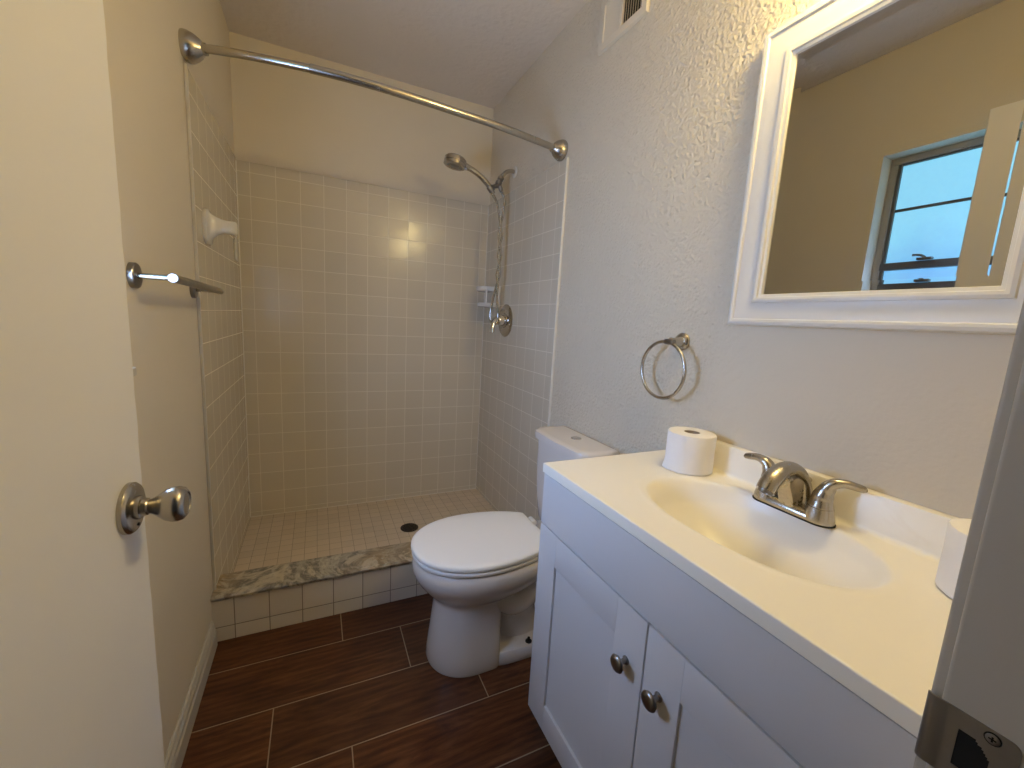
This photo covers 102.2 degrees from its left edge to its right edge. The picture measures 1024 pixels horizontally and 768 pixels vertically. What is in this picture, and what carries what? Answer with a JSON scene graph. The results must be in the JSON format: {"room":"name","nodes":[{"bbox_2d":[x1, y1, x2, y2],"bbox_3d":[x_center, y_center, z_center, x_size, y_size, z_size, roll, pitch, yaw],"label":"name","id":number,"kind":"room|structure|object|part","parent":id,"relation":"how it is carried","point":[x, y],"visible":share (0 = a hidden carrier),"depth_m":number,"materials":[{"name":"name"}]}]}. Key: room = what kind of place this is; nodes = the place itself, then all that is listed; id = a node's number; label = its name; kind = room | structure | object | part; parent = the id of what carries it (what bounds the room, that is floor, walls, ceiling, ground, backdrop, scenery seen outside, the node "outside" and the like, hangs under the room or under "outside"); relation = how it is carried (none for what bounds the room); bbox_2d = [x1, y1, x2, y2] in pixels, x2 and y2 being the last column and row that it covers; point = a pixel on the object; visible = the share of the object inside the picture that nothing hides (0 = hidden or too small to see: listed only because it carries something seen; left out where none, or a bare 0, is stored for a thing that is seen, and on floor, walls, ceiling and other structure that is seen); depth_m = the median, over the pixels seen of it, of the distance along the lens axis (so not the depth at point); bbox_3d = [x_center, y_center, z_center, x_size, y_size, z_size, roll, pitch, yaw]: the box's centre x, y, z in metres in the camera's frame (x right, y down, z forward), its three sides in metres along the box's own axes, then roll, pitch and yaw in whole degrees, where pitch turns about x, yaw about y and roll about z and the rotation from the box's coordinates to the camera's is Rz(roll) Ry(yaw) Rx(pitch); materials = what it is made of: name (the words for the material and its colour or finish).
{"room":"bathroom","nodes":[
{"label":"bathroom","id":0,"kind":"room"},
{"bbox_2d":[103,0,249,758],"bbox_3d":[-0.928,-0.227,0.980,0.160,2.444,2.650,-1,9,-25],"label":"wall","id":1,"kind":"structure","parent":0,"point":[172,116],"depth_m":1.17,"materials":[{"name":"paint"}]},
{"bbox_2d":[0,0,190,767],"bbox_3d":[-0.398,0.109,0.307,0.101,2.016,0.635,0,9,-23],"label":"door","id":2,"kind":"structure","parent":1,"relation":"in","point":[79,686],"depth_m":0.43,"materials":[{"name":"paint"}]},
{"bbox_3d":[-0.510,0.168,0.563,0.023,0.069,0.069,-1,9,-25],"label":"knob","id":3,"kind":"part","parent":2,"relation":"part of","materials":[{"name":"silver metal"}]},
{"bbox_3d":[-0.479,0.168,0.576,0.045,0.048,0.048,-1,9,-25],"label":"knob","id":4,"kind":"part","parent":2,"relation":"part of","materials":[{"name":"silver metal"}]},
{"bbox_2d":[126,262,223,297],"bbox_3d":[-0.857,-0.261,1.089,0.081,0.061,0.519,-1,9,-25],"label":"towel bar","id":5,"kind":"object","parent":1,"relation":"attached to","point":[134,274],"visible":1,"depth_m":0.88,"materials":[{"name":"grey metal"}]},
{"bbox_3d":[-0.761,-0.228,0.879,0.055,0.012,0.012,-1,9,-25],"label":"post","id":6,"kind":"part","parent":5,"relation":"part of","materials":[{"name":"silver metal"}]},
{"bbox_3d":[-0.958,-0.294,1.296,0.055,0.012,0.012,-1,9,-25],"label":"post","id":7,"kind":"part","parent":5,"relation":"part of","materials":[{"name":"silver metal"}]},
{"bbox_2d":[164,621,217,767],"bbox_3d":[-0.736,1.001,0.791,0.015,0.096,1.503,-1,9,-25],"label":"baseboard","id":8,"kind":"structure","parent":1,"relation":"attached to","point":[176,751],"depth_m":1.19,"materials":[{"name":"white paint"}]},
{"bbox_3d":[-1.206,-0.094,1.749,0.006,1.880,0.843,-1,9,-25],"label":"tile panel","id":9,"kind":"part","parent":1,"relation":"part of","materials":[{"name":"white tile"}]},
{"bbox_2d":[202,208,237,244],"bbox_3d":[-1.016,-0.544,1.447,0.093,0.120,0.102,-1,9,-25],"label":"bracket","id":10,"kind":"object","parent":1,"relation":"attached to","point":[213,226],"visible":1,"depth_m":1.42,"materials":[{"name":"grey ceramic"}]},
{"bbox_2d":[234,237,238,261],"bbox_3d":[-1.294,-0.630,1.939,0.010,0.103,0.056,-1,9,-25],"label":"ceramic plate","id":11,"kind":"object","parent":1,"relation":"attached to","point":[236,256],"visible":1,"depth_m":1.92,"materials":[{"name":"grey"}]},
{"bbox_2d":[178,28,567,161],"bbox_3d":[-0.367,-0.998,1.474,1.324,0.098,0.146,-1,9,-25],"label":"shower curtain rod","id":12,"kind":"object","parent":1,"relation":"attached to","point":[193,50],"visible":1,"depth_m":1.33,"materials":[{"name":"silver metal"}]},
{"bbox_2d":[229,31,493,516],"bbox_3d":[-0.798,-0.436,2.415,1.320,2.444,0.129,-1,9,-25],"label":"wall","id":13,"kind":"structure","parent":0,"point":[363,255],"depth_m":2.30,"materials":[{"name":"tile"}]},
{"bbox_3d":[-0.788,-0.174,2.401,1.308,1.848,0.006,-1,9,-25],"label":"tile panel","id":14,"kind":"part","parent":13,"relation":"part of","materials":[{"name":"white tile"}]},
{"bbox_2d":[181,593,561,767],"bbox_3d":[-0.176,1.080,1.135,1.620,0.100,3.420,-1,9,-25],"label":"floor","id":15,"kind":"structure","parent":0,"point":[360,688],"depth_m":1.28,"materials":[{"name":"brown tile"}]},
{"bbox_2d":[210,542,426,641],"bbox_3d":[-0.493,0.818,1.803,1.320,0.184,0.155,-1,9,-25],"label":"shower curb","id":16,"kind":"object","parent":15,"relation":"on","point":[252,601],"visible":0.55,"depth_m":1.61,"materials":[{"name":"tile"}]},
{"bbox_2d":[232,489,495,572],"bbox_3d":[-0.682,0.808,2.204,1.320,0.062,0.760,-1,9,-25],"label":"floor","id":17,"kind":"structure","parent":15,"relation":"on","point":[275,539],"depth_m":2.20,"materials":[{"name":"tile"}]},
{"bbox_2d":[400,523,417,531],"bbox_3d":[-0.555,0.777,2.237,0.094,0.004,0.094,-1,9,-25],"label":"floor drain","id":18,"kind":"object","parent":17,"relation":"on","point":[409,527],"visible":1,"depth_m":2.23,"materials":[{"name":"black metal"}]},
{"bbox_2d":[411,426,618,677],"bbox_3d":[-0.026,0.587,1.524,0.683,0.774,0.376,-1,9,-25],"label":"toilet","id":19,"kind":"object","parent":15,"relation":"on","point":[479,570],"visible":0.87,"depth_m":1.41,"materials":[{"name":"white ceramic"}]},
{"bbox_3d":[-0.120,0.572,1.477,0.466,0.013,0.361,-1,9,-25],"label":"seat","id":20,"kind":"part","parent":19,"relation":"part of","materials":[{"name":"white plastic"}]},
{"bbox_3d":[-0.119,0.549,1.474,0.473,0.020,0.367,-1,9,-25],"label":"lid","id":21,"kind":"part","parent":19,"relation":"part of","materials":[{"name":"white plastic"}]},
{"bbox_3d":[0.218,0.407,1.607,0.156,0.336,0.348,-1,9,-25],"label":"tank","id":22,"kind":"part","parent":19,"relation":"part of","materials":[{"name":"white ceramic"}]},
{"bbox_3d":[0.226,0.223,1.578,0.172,0.035,0.376,-1,9,-25],"label":"tank lid","id":23,"kind":"part","parent":19,"relation":"part of","materials":[{"name":"white ceramic"}]},
{"bbox_2d":[528,473,916,767],"bbox_3d":[0.410,0.691,0.884,0.460,0.809,0.788,-1,9,-25],"label":"vanity cabinet","id":24,"kind":"object","parent":15,"relation":"on","point":[636,663],"visible":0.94,"depth_m":0.72,"materials":[{"name":"white paint"}]},
{"bbox_3d":[0.154,0.681,0.977,0.018,0.561,0.402,-1,9,-25],"label":"door","id":25,"kind":"part","parent":24,"relation":"part of","materials":[{"name":"white paint"}]},
{"bbox_3d":[0.209,0.539,0.800,0.029,0.034,0.034,-1,9,-25],"label":"knob","id":26,"kind":"part","parent":24,"relation":"part of","materials":[{"name":"grey metal"}]},
{"bbox_3d":[0.246,0.553,0.723,0.029,0.034,0.034,-1,9,-25],"label":"knob","id":27,"kind":"part","parent":24,"relation":"part of","materials":[{"name":"grey metal"}]},
{"bbox_3d":[0.321,0.743,0.625,0.018,0.561,0.378,-1,9,-25],"label":"door","id":28,"kind":"part","parent":24,"relation":"part of","materials":[{"name":"white paint"}]},
{"bbox_2d":[543,440,957,736],"bbox_3d":[0.445,0.291,0.828,0.435,0.206,0.792,-1,9,-25],"label":"vanity sink","id":29,"kind":"object","parent":24,"relation":"in","point":[860,599],"visible":0.81,"depth_m":0.71,"materials":[{"name":"white ceramic"}]},
{"bbox_2d":[662,427,716,475],"bbox_3d":[0.469,0.175,1.092,0.122,0.100,0.119,-1,9,-25],"label":"toilet paper roll","id":30,"kind":"object","parent":29,"relation":"on","point":[689,450],"visible":1,"depth_m":1.05,"materials":[{"name":"white paper"}]},
{"bbox_2d":[744,453,867,528],"bbox_3d":[0.595,0.211,0.877,0.189,0.110,0.172,5,9,10],"label":"faucet","id":31,"kind":"object","parent":29,"relation":"on","point":[785,486],"visible":1,"depth_m":0.83,"materials":[{"name":"silver metal"}]},
{"bbox_3d":[0.563,0.192,0.929,0.044,0.064,0.086,-1,9,-25],"label":"lever","id":32,"kind":"part","parent":31,"relation":"part of","materials":[{"name":"silver metal"}]},
{"bbox_3d":[0.569,0.238,0.916,0.054,0.024,0.054,-1,9,-25],"label":"handle","id":33,"kind":"part","parent":31,"relation":"part of","materials":[{"name":"silver metal"}]},
{"bbox_3d":[0.559,0.207,0.848,0.148,0.098,0.068,-1,9,-25],"label":"spout","id":34,"kind":"part","parent":31,"relation":"part of","materials":[{"name":"silver metal"}]},
{"bbox_3d":[0.590,0.257,0.872,0.052,0.019,0.160,-1,9,-25],"label":"plate","id":35,"kind":"part","parent":31,"relation":"part of","materials":[{"name":"silver metal"}]},
{"bbox_3d":[0.613,0.255,0.824,0.054,0.024,0.054,-1,9,-25],"label":"handle","id":36,"kind":"part","parent":31,"relation":"part of","materials":[{"name":"silver metal"}]},
{"bbox_3d":[0.630,0.214,0.802,0.086,0.065,0.043,12,12,44],"label":"lever","id":37,"kind":"part","parent":31,"relation":"part of","materials":[{"name":"silver metal"}]},
{"bbox_2d":[935,518,971,598],"bbox_3d":[0.694,0.264,0.586,0.119,0.100,0.119,-1,9,-25],"label":"toilet paper roll","id":38,"kind":"object","parent":29,"relation":"on","point":[957,531],"visible":0.19,"depth_m":0.60,"materials":[{"name":"white paper"}]},
{"bbox_2d":[219,0,588,108],"bbox_3d":[-0.196,-1.492,1.101,1.620,0.100,2.650,-1,9,-25],"label":"ceiling","id":39,"kind":"structure","parent":0,"point":[474,51],"depth_m":1.86,"materials":[{"name":"paint"}]},
{"bbox_2d":[476,0,1014,519],"bbox_3d":[0.394,-0.245,1.600,0.160,2.444,2.650,-1,9,-25],"label":"wall","id":40,"kind":"structure","parent":0,"point":[619,246],"depth_m":1.25,"materials":[{"name":"paint"}]},
{"bbox_2d":[443,153,516,325],"bbox_3d":[-0.177,-0.738,2.171,0.395,0.853,0.111,-1,9,-25],"label":"shower","id":41,"kind":"object","parent":40,"relation":"attached to","point":[456,162],"visible":1,"depth_m":2.18,"materials":[{"name":"silver metal"}]},
{"bbox_3d":[-0.028,-1.113,2.195,0.085,0.064,0.021,-1,9,-25],"label":"shower arm","id":42,"kind":"part","parent":41,"relation":"part of","materials":[{"name":"silver metal"}]},
{"bbox_2d":[476,286,500,307],"bbox_3d":[-0.154,-0.518,2.449,0.110,0.128,0.177,-1,9,-25],"label":"soap dish","id":43,"kind":"object","parent":40,"relation":"attached to","point":[488,290],"visible":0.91,"depth_m":2.40,"materials":[{"name":"grey ceramic"}]},
{"bbox_2d":[476,286,494,292],"bbox_3d":[-0.157,-0.560,2.443,0.100,0.028,0.156,-1,9,-25],"label":"tray","id":44,"kind":"object","parent":43,"relation":"on","point":[487,289],"depth_m":2.38,"materials":[{"name":"grey ceramic"}]},
{"bbox_2d":[477,302,494,307],"bbox_3d":[-0.158,-0.470,2.459,0.090,0.025,0.156,-1,9,-25],"label":"tray","id":45,"kind":"object","parent":43,"relation":"on","point":[480,304],"depth_m":2.41,"materials":[{"name":"grey ceramic"}]},
{"bbox_3d":[-0.115,-0.519,2.467,0.024,0.128,0.177,-1,9,-25],"label":"plate","id":46,"kind":"part","parent":43,"relation":"part of","materials":[{"name":"grey ceramic"}]},
{"bbox_2d":[490,304,512,336],"bbox_3d":[-0.082,-0.357,2.305,0.106,0.182,0.182,-1,9,-25],"label":"shower valve","id":47,"kind":"object","parent":40,"relation":"attached to","point":[505,320],"visible":0.98,"depth_m":2.29,"materials":[{"name":"silver metal"}]},
{"bbox_3d":[-0.085,-0.335,2.299,0.102,0.102,0.062,-3,11,-38],"label":"lever","id":48,"kind":"part","parent":47,"relation":"part of","materials":[{"name":"silver metal"}]},
{"bbox_3d":[-0.007,-0.093,2.285,0.006,1.893,0.897,-1,9,-25],"label":"tile panel","id":49,"kind":"part","parent":40,"relation":"part of","materials":[{"name":"white tile"}]},
{"bbox_2d":[598,0,649,56],"bbox_3d":[0.382,-1.294,1.416,0.010,0.182,0.260,-1,9,-25],"label":"air vent","id":50,"kind":"object","parent":40,"relation":"in","point":[618,17],"visible":1,"depth_m":1.44,"materials":[{"name":"metal"}]},
{"bbox_2d":[640,333,689,399],"bbox_3d":[0.462,-0.053,1.222,0.061,0.199,0.176,-1,9,-25],"label":"towel ring","id":51,"kind":"object","parent":40,"relation":"attached to","point":[682,340],"visible":1,"depth_m":1.19,"materials":[{"name":"silver metal"}]},
{"bbox_2d":[712,440,957,563],"bbox_3d":[0.636,0.228,0.892,0.034,0.078,0.766,-1,9,-25],"label":"backsplash","id":52,"kind":"structure","parent":40,"relation":"attached to","point":[918,530],"depth_m":0.78,"materials":[{"name":"white ceramic"}]},
{"bbox_2d":[727,0,1023,334],"bbox_3d":[0.686,-0.436,0.769,0.031,0.663,0.530,-1,9,-25],"label":"wall mirror","id":53,"kind":"object","parent":40,"relation":"attached to","point":[884,188],"visible":1,"depth_m":0.76,"materials":[{"name":"white paint"}]},
{"bbox_3d":[0.264,-0.037,0.165,1.320,2.444,0.130,-1,9,-25],"label":"wall","id":54,"kind":"structure","parent":0,"visible":0},
{"bbox_2d":[913,300,1023,767],"bbox_3d":[0.379,0.130,0.257,0.066,2.100,0.162,2,9,-7],"label":"door frame","id":55,"kind":"structure","parent":54,"relation":"attached to","point":[973,715],"depth_m":0.30,"materials":[{"name":"white paint"}]},
{"bbox_3d":[0.344,0.278,0.314,0.007,0.058,0.051,-1,9,-25],"label":"strike plate","id":56,"kind":"part","parent":55,"relation":"part of","materials":[{"name":"metal"}]}
]}

